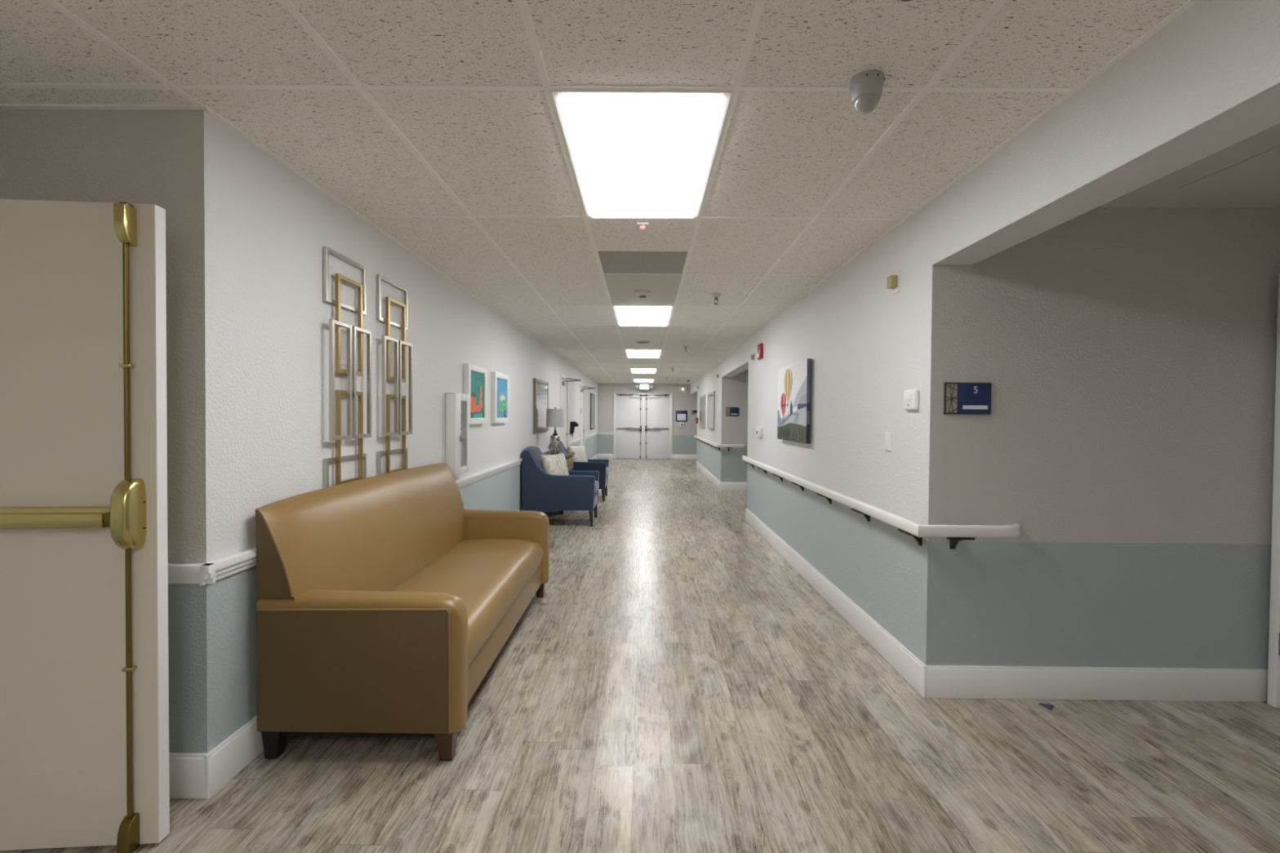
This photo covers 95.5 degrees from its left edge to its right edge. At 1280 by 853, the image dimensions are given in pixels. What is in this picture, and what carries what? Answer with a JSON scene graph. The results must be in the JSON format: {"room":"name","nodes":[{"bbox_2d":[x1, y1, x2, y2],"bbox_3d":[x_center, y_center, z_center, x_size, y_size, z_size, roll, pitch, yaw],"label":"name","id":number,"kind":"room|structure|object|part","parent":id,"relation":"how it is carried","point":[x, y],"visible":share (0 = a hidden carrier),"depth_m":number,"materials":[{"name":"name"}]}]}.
{"room":"hospital interior","nodes":[
{"label":"hospital interior","id":0,"kind":"room"},
{"bbox_2d":[0,109,598,753],"bbox_3d":[-1.921,-0.044,10.404,1.015,2.422,16.720,0,1,0],"label":"wall","id":1,"kind":"structure","parent":0,"point":[248,317],"depth_m":2.24,"materials":[{"name":"grey paint"}]},
{"bbox_2d":[322,246,371,488],"bbox_3d":[-1.487,-0.225,2.967,0.055,1.272,0.412,0,1,0],"label":"metal wall art","id":2,"kind":"object","parent":1,"relation":"attached to","point":[335,325],"visible":0.88,"depth_m":2.93,"materials":[{"name":"beige metal"}]},
{"bbox_3d":[-1.469,-0.224,2.854,0.019,0.575,0.186,0,1,0],"label":"silver frame","id":3,"kind":"part","parent":2,"relation":"part of","materials":[{"name":"grey metal"}]},
{"bbox_3d":[-1.501,-0.732,2.966,0.019,0.260,0.397,0,1,0],"label":"silver frame","id":4,"kind":"part","parent":2,"relation":"part of","materials":[{"name":"grey metal"}]},
{"bbox_3d":[-1.508,0.280,2.983,0.019,0.260,0.397,0,1,0],"label":"silver frame","id":5,"kind":"part","parent":2,"relation":"part of","materials":[{"name":"grey"}]},
{"bbox_3d":[-1.484,-0.509,2.969,0.019,0.485,0.246,0,1,0],"label":"gold frame","id":6,"kind":"part","parent":2,"relation":"part of","materials":[{"name":"beige"}]},
{"bbox_3d":[-1.489,0.054,2.979,0.019,0.472,0.246,0,1,0],"label":"gold frame","id":7,"kind":"part","parent":2,"relation":"part of","materials":[{"name":"beige"}]},
{"bbox_3d":[-1.468,-0.227,3.064,0.019,0.575,0.186,0,1,0],"label":"silver frame","id":8,"kind":"part","parent":2,"relation":"part of","materials":[{"name":"grey metal"}]},
{"bbox_2d":[168,453,598,799],"bbox_3d":[-1.923,1.089,10.366,1.031,0.157,16.636,0,1,0],"label":"baseboard","id":9,"kind":"structure","parent":1,"relation":"attached to","point":[192,775],"depth_m":2.07,"materials":[{"name":"white wood"}]},
{"bbox_2d":[168,432,613,585],"bbox_3d":[-1.673,0.373,10.343,0.995,0.070,16.694,0,1,2],"label":"trim","id":10,"kind":"structure","parent":1,"relation":"attached to","point":[202,574],"depth_m":2.11,"materials":[{"name":"white wood"}]},
{"bbox_2d":[376,274,412,475],"bbox_3d":[-1.481,-0.235,3.520,0.055,1.272,0.412,0,1,0],"label":"metal wall art","id":11,"kind":"object","parent":1,"relation":"attached to","point":[399,377],"visible":0.87,"depth_m":3.48,"materials":[{"name":"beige metal"}]},
{"bbox_3d":[-1.464,-0.233,3.407,0.019,0.575,0.186,0,1,0],"label":"silver frame","id":12,"kind":"part","parent":11,"relation":"part of","materials":[{"name":"grey metal"}]},
{"bbox_3d":[-1.503,0.271,3.536,0.019,0.260,0.397,0,1,0],"label":"silver frame","id":13,"kind":"part","parent":11,"relation":"part of","materials":[{"name":"grey"}]},
{"bbox_3d":[-1.495,-0.741,3.519,0.019,0.260,0.397,0,1,0],"label":"silver frame","id":14,"kind":"part","parent":11,"relation":"part of","materials":[{"name":"grey metal"}]},
{"bbox_3d":[-1.483,0.045,3.532,0.019,0.472,0.246,0,1,0],"label":"gold frame","id":15,"kind":"part","parent":11,"relation":"part of","materials":[{"name":"beige"}]},
{"bbox_3d":[-1.479,-0.518,3.522,0.019,0.485,0.246,0,1,0],"label":"gold frame","id":16,"kind":"part","parent":11,"relation":"part of","materials":[{"name":"beige"}]},
{"bbox_3d":[-1.462,-0.237,3.617,0.019,0.575,0.186,0,1,0],"label":"silver frame","id":17,"kind":"part","parent":11,"relation":"part of","materials":[{"name":"grey metal"}]},
{"bbox_2d":[444,392,469,475],"bbox_3d":[-1.453,0.055,4.657,0.096,0.635,0.360,0,1,0],"label":"fire extinguisher cabinet","id":18,"kind":"object","parent":1,"relation":"attached to","point":[456,405],"visible":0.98,"depth_m":4.52,"materials":[{"name":"white metal"}]},
{"bbox_3d":[-1.428,0.055,4.657,0.014,0.635,0.360,0,1,0],"label":"cabinet door","id":19,"kind":"part","parent":18,"relation":"part of","materials":[{"name":"white plastic"}]},
{"bbox_3d":[-1.428,0.059,4.694,0.003,0.538,0.173,0,1,0],"label":"door glass","id":20,"kind":"part","parent":18,"relation":"part of","materials":[{"name":"white"}]},
{"bbox_2d":[463,363,486,424],"bbox_3d":[-1.470,-0.281,5.201,0.046,0.517,0.560,0,1,0],"label":"framed print","id":21,"kind":"object","parent":1,"relation":"attached to","point":[474,376],"visible":0.89,"depth_m":5.17,"materials":[{"name":"paper"}]},
{"bbox_2d":[490,371,509,422],"bbox_3d":[-1.461,-0.295,6.081,0.046,0.515,0.580,0,1,0],"label":"framed print","id":22,"kind":"object","parent":1,"relation":"attached to","point":[500,394],"visible":1,"depth_m":5.99,"materials":[{"name":"white paint"}]},
{"bbox_2d":[533,377,548,432],"bbox_3d":[-1.443,-0.298,8.501,0.033,0.752,1.070,0,1,0],"label":"mirror","id":23,"kind":"object","parent":1,"relation":"attached to","point":[540,388],"visible":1,"depth_m":8.32,"materials":[{"name":"white"}]},
{"bbox_3d":[-1.432,-0.298,8.501,0.003,0.632,0.950,0,1,0],"label":"glass","id":24,"kind":"part","parent":23,"relation":"part of","materials":[{"name":"white"}]},
{"bbox_2d":[560,373,581,449],"bbox_3d":[-1.321,0.100,11.038,0.434,2.120,1.070,0,1,0],"label":"door","id":25,"kind":"structure","parent":1,"relation":"in","point":[564,395],"depth_m":11.16,"materials":[{"name":"white paint"}]},
{"bbox_3d":[-1.479,0.099,11.039,0.118,2.120,1.070,0,1,0],"label":"frame","id":26,"kind":"part","parent":25,"relation":"part of","materials":[{"name":"white"}]},
{"bbox_3d":[-1.261,-0.874,10.875,0.327,0.092,0.276,0,1,0],"label":"closer arm","id":27,"kind":"part","parent":25,"relation":"part of","materials":[{"name":"grey metal"}]},
{"bbox_2d":[569,421,578,434],"bbox_3d":[-1.345,0.032,11.912,0.163,0.264,0.120,0,1,0],"label":"dispenser","id":28,"kind":"object","parent":1,"relation":"attached to","point":[572,424],"visible":1,"depth_m":11.85,"materials":[{"name":"black plastic"}]},
{"bbox_2d":[579,383,595,448],"bbox_3d":[-1.289,0.048,14.107,0.434,2.120,1.070,0,1,0],"label":"door","id":29,"kind":"structure","parent":1,"relation":"in","point":[582,425],"depth_m":14.16,"materials":[{"name":"white paint"}]},
{"bbox_3d":[-1.447,0.046,14.108,0.118,2.120,1.070,0,1,0],"label":"frame","id":30,"kind":"part","parent":29,"relation":"part of","materials":[{"name":"white"}]},
{"bbox_2d":[590,393,595,429],"bbox_3d":[-1.360,-0.427,16.655,0.033,1.010,1.140,0,1,0],"label":"framed print","id":31,"kind":"object","parent":1,"relation":"attached to","point":[592,396],"visible":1,"depth_m":16.45,"materials":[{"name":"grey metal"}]},
{"bbox_3d":[-1.349,-0.427,16.655,0.003,0.914,1.044,0,1,0],"label":"glass","id":32,"kind":"part","parent":31,"relation":"part of","materials":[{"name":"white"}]},
{"bbox_2d":[0,0,1279,383],"bbox_3d":[0.275,-1.168,6.028,5.690,0.091,25.402,0,1,0],"label":"ceiling","id":33,"kind":"structure","parent":0,"point":[435,124],"depth_m":2.01,"materials":[{"name":"tile"}]},
{"bbox_2d":[551,90,732,217],"bbox_3d":[0.009,-1.096,2.486,0.590,0.017,1.199,0,1,0],"label":"recessed light","id":34,"kind":"object","parent":33,"relation":"in","point":[638,153],"visible":1,"depth_m":2.25,"materials":[{"name":"white plastic"}]},
{"bbox_2d":[596,250,688,274],"bbox_3d":[0.020,-1.128,4.010,0.586,0.005,0.586,0,1,0],"label":"ceiling vent","id":35,"kind":"object","parent":33,"relation":"in","point":[611,261],"visible":1,"depth_m":3.97,"materials":[{"name":"white metal"}]},
{"bbox_2d":[634,289,651,297],"bbox_3d":[0.022,-1.118,4.931,0.144,0.056,0.144,0,1,0],"label":"smoke detector","id":36,"kind":"object","parent":33,"relation":"attached to","point":[641,293],"visible":1,"depth_m":4.89,"materials":[{"name":"white plastic"}]},
{"bbox_2d":[635,341,649,343],"bbox_3d":[0.045,-1.195,8.251,0.200,0.018,0.200,0,1,0],"label":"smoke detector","id":37,"kind":"object","parent":33,"relation":"attached to","point":[638,342],"visible":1,"depth_m":8.20,"materials":[{"name":"white plastic"}]},
{"bbox_2d":[612,305,674,326],"bbox_3d":[0.034,-1.159,6.143,0.590,0.017,1.199,0,1,0],"label":"recessed light","id":38,"kind":"object","parent":33,"relation":"in","point":[627,315],"visible":1,"depth_m":6.00,"materials":[{"name":"white plastic"}]},
{"bbox_2d":[637,222,648,230],"bbox_3d":[0.017,-1.106,3.229,0.062,0.022,0.105,0,1,0],"label":"sensor","id":39,"kind":"object","parent":33,"relation":"attached to","point":[641,226],"visible":1,"depth_m":3.21,"materials":[{"name":"white plastic"}]},
{"bbox_2d":[625,349,662,358],"bbox_3d":[0.060,-1.222,9.800,0.590,0.017,1.199,0,1,0],"label":"recessed light","id":40,"kind":"object","parent":33,"relation":"in","point":[641,353],"visible":1,"depth_m":9.67,"materials":[{"name":"white plastic"}]},
{"bbox_2d":[630,368,657,373],"bbox_3d":[0.085,-1.285,13.457,0.590,0.017,1.199,0,1,0],"label":"recessed light","id":41,"kind":"object","parent":33,"relation":"in","point":[633,371],"visible":1,"depth_m":13.34,"materials":[{"name":"white plastic"}]},
{"bbox_2d":[633,379,653,382],"bbox_3d":[0.111,-1.348,17.114,0.590,0.017,1.199,0,1,0],"label":"recessed light","id":42,"kind":"object","parent":33,"relation":"in","point":[634,380],"visible":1,"depth_m":17.00,"materials":[{"name":"white plastic"}]},
{"bbox_2d":[635,382,653,389],"bbox_3d":[0.134,-1.268,18.300,0.558,0.217,0.061,0,1,0],"label":"exit sign","id":43,"kind":"object","parent":33,"relation":"attached to","point":[643,385],"visible":0.99,"depth_m":18.28,"materials":[{"name":"white plastic"}]},
{"bbox_2d":[711,292,721,305],"bbox_3d":[0.654,-1.096,4.997,0.090,0.093,0.090,0,1,0],"label":"sprinkler head","id":44,"kind":"object","parent":33,"relation":"attached to","point":[716,295],"visible":1,"depth_m":4.98},
{"bbox_2d":[848,70,884,114],"bbox_3d":[0.710,-1.035,1.823,0.104,0.104,0.104,0,1,0],"label":"dome camera","id":45,"kind":"object","parent":33,"relation":"attached to","point":[865,87],"visible":1,"depth_m":1.79,"materials":[{"name":"grey plastic"}]},
{"bbox_2d":[0,458,1279,852],"bbox_3d":[0.306,1.298,6.096,5.790,0.080,25.350,0,1,0],"label":"floor","id":46,"kind":"structure","parent":0,"point":[674,683],"depth_m":2.35,"materials":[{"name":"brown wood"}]},
{"bbox_2d":[254,462,549,760],"bbox_3d":[-1.090,0.784,3.332,0.801,1.022,2.164,0,1,0],"label":"sofa","id":47,"kind":"object","parent":46,"relation":"on","point":[384,602],"visible":1,"depth_m":2.29,"materials":[{"name":"brown leather"}]},
{"bbox_3d":[-1.449,1.248,2.312,0.072,0.124,0.072,0,1,0],"label":"leg","id":48,"kind":"part","parent":47,"relation":"part of","materials":[{"name":"black wood"}]},
{"bbox_3d":[-1.421,0.491,2.258,0.149,0.351,0.012,0,1,0],"label":"panel","id":49,"kind":"part","parent":47,"relation":"part of","materials":[{"name":"brown leather"}]},
{"bbox_3d":[-1.113,0.947,2.258,0.757,0.490,0.011,0,1,0],"label":"panel","id":50,"kind":"part","parent":47,"relation":"part of","materials":[{"name":"brown leather"}]},
{"bbox_3d":[-1.374,0.582,3.330,0.222,0.622,2.138,0,1,0],"label":"backrest","id":51,"kind":"part","parent":47,"relation":"part of","materials":[{"name":"brown leather"}]},
{"bbox_3d":[-1.094,0.924,2.321,0.794,0.533,0.125,0,1,0],"label":"armrest","id":52,"kind":"part","parent":47,"relation":"part of","materials":[{"name":"brown leather"}]},
{"bbox_3d":[-0.769,1.254,2.307,0.072,0.124,0.072,0,1,0],"label":"leg","id":53,"kind":"part","parent":47,"relation":"part of","materials":[{"name":"brown wood"}]},
{"bbox_2d":[391,537,543,665],"bbox_3d":[-1.010,0.907,3.333,0.609,0.184,1.910,0,1,0],"label":"seat cushion","id":54,"kind":"object","parent":47,"relation":"on","point":[489,575],"depth_m":3.27,"materials":[{"name":"leather"}]},
{"bbox_3d":[-1.097,1.085,3.337,0.738,0.171,1.930,0,1,0],"label":"rail","id":55,"kind":"part","parent":47,"relation":"part of","materials":[{"name":"brown leather"}]},
{"bbox_3d":[-1.080,0.890,4.346,0.794,0.533,0.125,0,1,0],"label":"armrest","id":56,"kind":"part","parent":47,"relation":"part of","materials":[{"name":"brown leather"}]},
{"bbox_3d":[-0.755,1.218,4.367,0.072,0.124,0.072,0,1,0],"label":"leg","id":57,"kind":"part","parent":47,"relation":"part of","materials":[{"name":"brown wood"}]},
{"bbox_2d":[542,452,574,514],"bbox_3d":[-1.229,0.804,8.534,0.428,0.800,1.020,0,1,0],"label":"side table","id":58,"kind":"object","parent":46,"relation":"on","point":[568,455],"visible":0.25,"depth_m":8.59,"materials":[{"name":"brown wood"}]},
{"bbox_2d":[546,407,564,454],"bbox_3d":[-1.243,0.060,8.511,0.264,0.690,0.264,1,1,18],"label":"table lamp","id":59,"kind":"object","parent":58,"relation":"on","point":[554,417],"visible":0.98,"depth_m":8.44,"materials":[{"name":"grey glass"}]},
{"bbox_3d":[-1.242,-0.082,8.509,0.072,0.407,0.072,0,1,0],"label":"stem","id":60,"kind":"part","parent":59,"relation":"part of","materials":[{"name":"grey metal"}]},
{"bbox_3d":[-1.241,-0.125,8.508,0.264,0.264,0.264,0,1,0],"label":"lamp shade","id":61,"kind":"part","parent":59,"relation":"part of","materials":[{"name":"white fabric"}]},
{"bbox_3d":[-1.044,0.554,8.526,0.023,0.195,0.300,0,1,0],"label":"drawer","id":62,"kind":"part","parent":58,"relation":"part of","materials":[{"name":"brown wood"}]},
{"bbox_3d":[-1.042,0.549,8.843,0.023,0.195,0.300,0,1,0],"label":"drawer","id":63,"kind":"part","parent":58,"relation":"part of","materials":[{"name":"brown wood"}]},
{"bbox_2d":[521,445,599,526],"bbox_3d":[-1.001,0.740,7.476,0.908,0.970,0.703,0,1,0],"label":"armchair","id":64,"kind":"object","parent":46,"relation":"on","point":[543,491],"visible":0.87,"depth_m":7.13,"materials":[{"name":"blue fabric"}]},
{"bbox_3d":[-1.341,0.637,7.477,0.226,0.770,0.660,0,1,0],"label":"backrest","id":65,"kind":"part","parent":64,"relation":"part of","materials":[{"name":"blue fabric"}]},
{"bbox_2d":[541,453,568,475],"bbox_3d":[-1.084,0.534,7.438,0.216,0.365,0.421,1,1,32],"label":"throw pillow","id":66,"kind":"object","parent":64,"relation":"on","point":[554,464],"visible":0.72,"depth_m":7.33,"materials":[{"name":"beige fabric"}]},
{"bbox_3d":[-1.001,0.669,7.782,0.902,0.760,0.085,0,1,0],"label":"armrest","id":67,"kind":"part","parent":64,"relation":"part of","materials":[{"name":"blue fabric"}]},
{"bbox_3d":[-0.604,1.133,7.165,0.052,0.200,0.050,0,1,0],"label":"leg","id":68,"kind":"part","parent":64,"relation":"part of","materials":[{"name":"brown wood"}]},
{"bbox_3d":[-0.600,1.122,7.795,0.052,0.200,0.050,0,1,0],"label":"leg","id":69,"kind":"part","parent":64,"relation":"part of","materials":[{"name":"brown wood"}]},
{"bbox_3d":[-0.994,0.929,7.479,0.845,0.190,0.550,0,1,0],"label":"seat","id":70,"kind":"part","parent":64,"relation":"part of","materials":[{"name":"blue fabric"}]},
{"bbox_2d":[594,480,599,493],"bbox_3d":[-0.911,0.780,7.476,0.728,0.120,0.538,0,1,0],"label":"seat cushion","id":71,"kind":"object","parent":64,"relation":"on","point":[597,484],"depth_m":7.43,"materials":[{"name":"blue fabric"}]},
{"bbox_2d":[549,440,608,501],"bbox_3d":[-0.986,0.703,9.596,0.908,0.970,0.703,0,1,0],"label":"armchair","id":72,"kind":"object","parent":46,"relation":"on","point":[593,464],"visible":0.41,"depth_m":9.24,"materials":[{"name":"blue fabric"}]},
{"bbox_3d":[-1.327,0.600,9.596,0.226,0.770,0.660,0,1,0],"label":"backrest","id":73,"kind":"part","parent":72,"relation":"part of","materials":[{"name":"blue fabric"}]},
{"bbox_2d":[566,444,587,462],"bbox_3d":[-1.029,0.498,9.567,0.216,0.365,0.421,1,1,32],"label":"throw pillow","id":74,"kind":"object","parent":72,"relation":"on","point":[580,455],"visible":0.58,"depth_m":9.48,"materials":[{"name":"beige fabric"}]},
{"bbox_3d":[-0.991,0.643,9.287,0.902,0.760,0.085,0,1,0],"label":"armrest","id":75,"kind":"part","parent":72,"relation":"part of","materials":[{"name":"blue fabric"}]},
{"bbox_3d":[-0.987,0.632,9.902,0.902,0.760,0.085,0,1,0],"label":"armrest","id":76,"kind":"part","parent":72,"relation":"part of","materials":[{"name":"blue fabric"}]},
{"bbox_3d":[-0.589,1.096,9.285,0.052,0.200,0.050,0,1,0],"label":"leg","id":77,"kind":"part","parent":72,"relation":"part of","materials":[{"name":"brown wood"}]},
{"bbox_3d":[-0.585,1.085,9.915,0.052,0.200,0.050,0,1,0],"label":"leg","id":78,"kind":"part","parent":72,"relation":"part of","materials":[{"name":"brown wood"}]},
{"bbox_2d":[605,466,608,476],"bbox_3d":[-0.896,0.744,9.596,0.728,0.120,0.538,0,1,0],"label":"seat cushion","id":79,"kind":"object","parent":72,"relation":"on","point":[606,468],"depth_m":9.56,"materials":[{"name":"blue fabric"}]},
{"bbox_2d":[1039,702,1054,710],"bbox_3d":[1.938,1.326,2.755,0.052,0.006,0.060,0,1,-19],"label":"scrap","id":80,"kind":"object","parent":46,"relation":"on","point":[1049,706],"visible":1,"depth_m":2.75,"materials":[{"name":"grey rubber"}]},
{"bbox_2d":[597,383,697,454],"bbox_3d":[0.864,-0.167,18.704,4.670,2.422,0.120,0,1,0],"label":"wall","id":81,"kind":"structure","parent":0,"point":[684,442],"depth_m":18.64,"materials":[{"name":"grey paint"}]},
{"bbox_2d":[613,393,674,459],"bbox_3d":[0.128,-0.013,18.647,1.962,2.105,0.210,0,1,0],"label":"door","id":82,"kind":"structure","parent":81,"relation":"in","point":[651,438],"depth_m":18.64,"materials":[{"name":"white metal"}]},
{"bbox_3d":[0.014,0.044,18.634,0.040,1.930,0.031,0,1,0],"label":"latch rod","id":83,"kind":"part","parent":82,"relation":"part of","materials":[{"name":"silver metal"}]},
{"bbox_3d":[0.103,-1.011,18.591,1.647,0.062,0.032,0,1,0],"label":"head rail","id":84,"kind":"part","parent":82,"relation":"part of","materials":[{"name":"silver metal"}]},
{"bbox_3d":[0.204,0.045,18.633,0.040,1.930,0.031,0,1,0],"label":"latch rod","id":85,"kind":"part","parent":82,"relation":"part of","materials":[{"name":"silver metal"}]},
{"bbox_2d":[598,453,697,459],"bbox_3d":[0.904,0.967,18.656,4.570,0.157,0.016,0,1,0],"label":"baseboard","id":86,"kind":"structure","parent":81,"relation":"attached to","point":[678,456],"depth_m":18.65,"materials":[{"name":"white"}]},
{"bbox_2d":[675,410,687,421],"bbox_3d":[1.329,-0.336,18.627,0.370,0.350,0.023,0,1,0],"label":"holder","id":87,"kind":"object","parent":81,"relation":"attached to","point":[681,415],"visible":1,"depth_m":18.62,"materials":[{"name":"blue plastic"}]},
{"bbox_2d":[679,386,687,392],"bbox_3d":[1.376,-1.196,18.590,0.260,0.212,0.065,0,1,0],"label":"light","id":88,"kind":"object","parent":81,"relation":"attached to","point":[682,388],"visible":1,"depth_m":18.56,"materials":[{"name":"white plastic"}]},
{"bbox_2d":[691,410,697,414],"bbox_3d":[1.750,-0.457,18.625,0.220,0.132,0.017,0,1,0],"label":"room sign","id":89,"kind":"object","parent":81,"relation":"attached to","point":[695,412],"visible":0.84,"depth_m":18.62,"materials":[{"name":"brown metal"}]},
{"bbox_2d":[690,0,1279,669],"bbox_3d":[2.261,0.062,6.061,1.699,2.422,25.150,0,1,0],"label":"wall","id":90,"kind":"structure","parent":0,"point":[1128,355],"depth_m":2.82,"materials":[{"name":"grey paint"}]},
{"bbox_2d":[699,395,706,428],"bbox_3d":[1.536,-0.356,14.251,0.037,0.805,1.130,0,1,0],"label":"framed print","id":91,"kind":"object","parent":90,"relation":"attached to","point":[702,398],"visible":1,"depth_m":14.13,"materials":[{"name":"silver metal"}]},
{"bbox_3d":[1.523,-0.356,14.251,0.003,0.709,1.034,0,1,0],"label":"glass","id":92,"kind":"part","parent":91,"relation":"part of","materials":[{"name":"white glass"}]},
{"bbox_2d":[706,391,715,430],"bbox_3d":[1.513,-0.328,12.351,0.037,0.795,1.130,0,1,0],"label":"framed print","id":93,"kind":"object","parent":90,"relation":"attached to","point":[711,396],"visible":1,"depth_m":12.18,"materials":[{"name":"silver metal"}]},
{"bbox_3d":[1.500,-0.329,12.351,0.003,0.699,1.034,0,1,0],"label":"glass","id":94,"kind":"part","parent":93,"relation":"part of","materials":[{"name":"white glass"}]},
{"bbox_2d":[693,435,744,451],"bbox_3d":[1.691,0.350,13.337,0.525,0.131,5.309,0,1,0],"label":"handrail","id":95,"kind":"object","parent":90,"relation":"attached to","point":[716,446],"visible":1,"depth_m":10.71,"materials":[{"name":"white plastic"}]},
{"bbox_2d":[696,460,746,490],"bbox_3d":[2.327,1.069,13.387,1.652,0.157,5.236,0,1,0],"label":"baseboard","id":96,"kind":"structure","parent":90,"relation":"attached to","point":[722,486],"depth_m":10.77,"materials":[{"name":"white"}]},
{"bbox_2d":[725,407,738,416],"bbox_3d":[1.712,-0.274,10.757,0.241,0.164,0.017,0,1,0],"label":"room sign","id":97,"kind":"object","parent":90,"relation":"attached to","point":[730,411],"visible":1,"depth_m":10.75,"materials":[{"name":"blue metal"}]},
{"bbox_3d":[1.748,-0.275,10.757,0.164,0.156,0.013,0,1,0],"label":"navy plate","id":98,"kind":"part","parent":97,"relation":"part of","materials":[{"name":"blue plastic"}]},
{"bbox_2d":[750,352,755,362],"bbox_3d":[1.406,-0.863,7.237,0.047,0.116,0.070,0,1,0],"label":"light","id":99,"kind":"object","parent":90,"relation":"attached to","point":[753,356],"visible":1,"depth_m":7.21,"materials":[{"name":"white plastic"}]},
{"bbox_2d":[755,426,762,438],"bbox_3d":[1.392,0.067,6.655,0.055,0.122,0.336,0,1,0],"label":"switch","id":100,"kind":"object","parent":90,"relation":"attached to","point":[758,429],"visible":1,"depth_m":6.63,"materials":[{"name":"white plastic"}]},
{"bbox_2d":[756,342,763,359],"bbox_3d":[1.402,-0.880,6.816,0.053,0.177,0.180,0,1,0],"label":"fire alarm strobe","id":101,"kind":"object","parent":90,"relation":"attached to","point":[760,347],"visible":1,"depth_m":6.73,"materials":[{"name":"red plastic"}]},
{"bbox_2d":[777,358,812,444],"bbox_3d":[1.387,-0.216,5.271,0.043,0.697,1.032,0,1,0],"label":"canvas painting","id":102,"kind":"object","parent":90,"relation":"attached to","point":[794,380],"visible":1,"depth_m":5.11,"materials":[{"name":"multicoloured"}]},
{"bbox_2d":[742,455,1022,549],"bbox_3d":[1.581,0.490,5.194,0.543,0.131,4.919,0,1,0],"label":"handrail","id":103,"kind":"object","parent":90,"relation":"attached to","point":[955,533],"visible":1,"depth_m":2.89,"materials":[{"name":"white plastic"}]},
{"bbox_2d":[884,432,892,451],"bbox_3d":[1.404,0.088,3.285,0.010,0.105,0.075,0,1,0],"label":"wall plate","id":104,"kind":"object","parent":90,"relation":"attached to","point":[888,436],"visible":1,"depth_m":3.27,"materials":[{"name":"white plastic"}]},
{"bbox_2d":[886,270,899,293],"bbox_3d":[1.392,-0.794,3.197,0.047,0.116,0.070,0,1,0],"label":"light","id":105,"kind":"object","parent":90,"relation":"attached to","point":[893,281],"visible":1,"depth_m":3.17,"materials":[{"name":"gold plastic"}]},
{"bbox_3d":[1.412,-0.793,3.197,0.007,0.116,0.070,0,1,0],"label":"plate","id":106,"kind":"part","parent":105,"relation":"part of","materials":[{"name":"white plastic"}]},
{"bbox_2d":[903,389,919,409],"bbox_3d":[1.394,-0.137,2.989,0.031,0.105,0.130,0,1,0],"label":"thermostat","id":107,"kind":"object","parent":90,"relation":"attached to","point":[911,397],"visible":1,"depth_m":2.95,"materials":[{"name":"white plastic"}]},
{"bbox_2d":[943,382,991,414],"bbox_3d":[1.584,-0.135,2.809,0.224,0.154,0.017,0,1,0],"label":"room sign","id":108,"kind":"object","parent":90,"relation":"attached to","point":[969,398],"visible":1,"depth_m":2.80,"materials":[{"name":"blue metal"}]},
{"bbox_3d":[1.618,-0.136,2.808,0.152,0.147,0.013,0,1,0],"label":"navy plate","id":109,"kind":"part","parent":108,"relation":"part of","materials":[{"name":"blue plastic"}]},
{"bbox_2d":[745,508,1267,702],"bbox_3d":[2.227,1.209,5.258,1.690,0.157,4.876,0,1,0],"label":"baseboard","id":110,"kind":"structure","parent":90,"relation":"attached to","point":[951,682],"depth_m":2.82,"materials":[{"name":"white wood"}]},
{"bbox_3d":[3.161,0.069,6.055,0.100,2.422,25.350,0,1,0],"label":"wall","id":111,"kind":"structure","parent":0,"visible":0},
{"bbox_2d":[1266,274,1279,708],"bbox_3d":[3.103,0.316,2.232,0.160,2.060,1.095,0,1,0],"label":"door frame","id":112,"kind":"structure","parent":111,"relation":"in","point":[1273,671],"depth_m":2.76,"materials":[{"name":"white"}]},
{"bbox_3d":[-2.577,0.170,-2.265,0.120,2.422,8.630,0,1,0],"label":"wall","id":113,"kind":"structure","parent":0,"visible":0},
{"bbox_2d":[0,199,169,852],"bbox_3d":[-1.972,0.312,1.755,0.947,2.000,0.120,0,1,-4],"label":"door","id":114,"kind":"structure","parent":113,"relation":"in","point":[84,686],"depth_m":1.79,"materials":[{"name":"beige paint"}]},
{"bbox_3d":[-1.571,-0.186,1.778,0.014,0.750,0.014,0,1,-4],"label":"rod","id":115,"kind":"part","parent":114,"relation":"part of","materials":[{"name":"gold metal"}]},
{"bbox_3d":[-1.579,0.781,1.794,0.014,0.865,0.014,0,1,-4],"label":"rod","id":116,"kind":"part","parent":114,"relation":"part of","materials":[{"name":"gold metal"}]}
]}

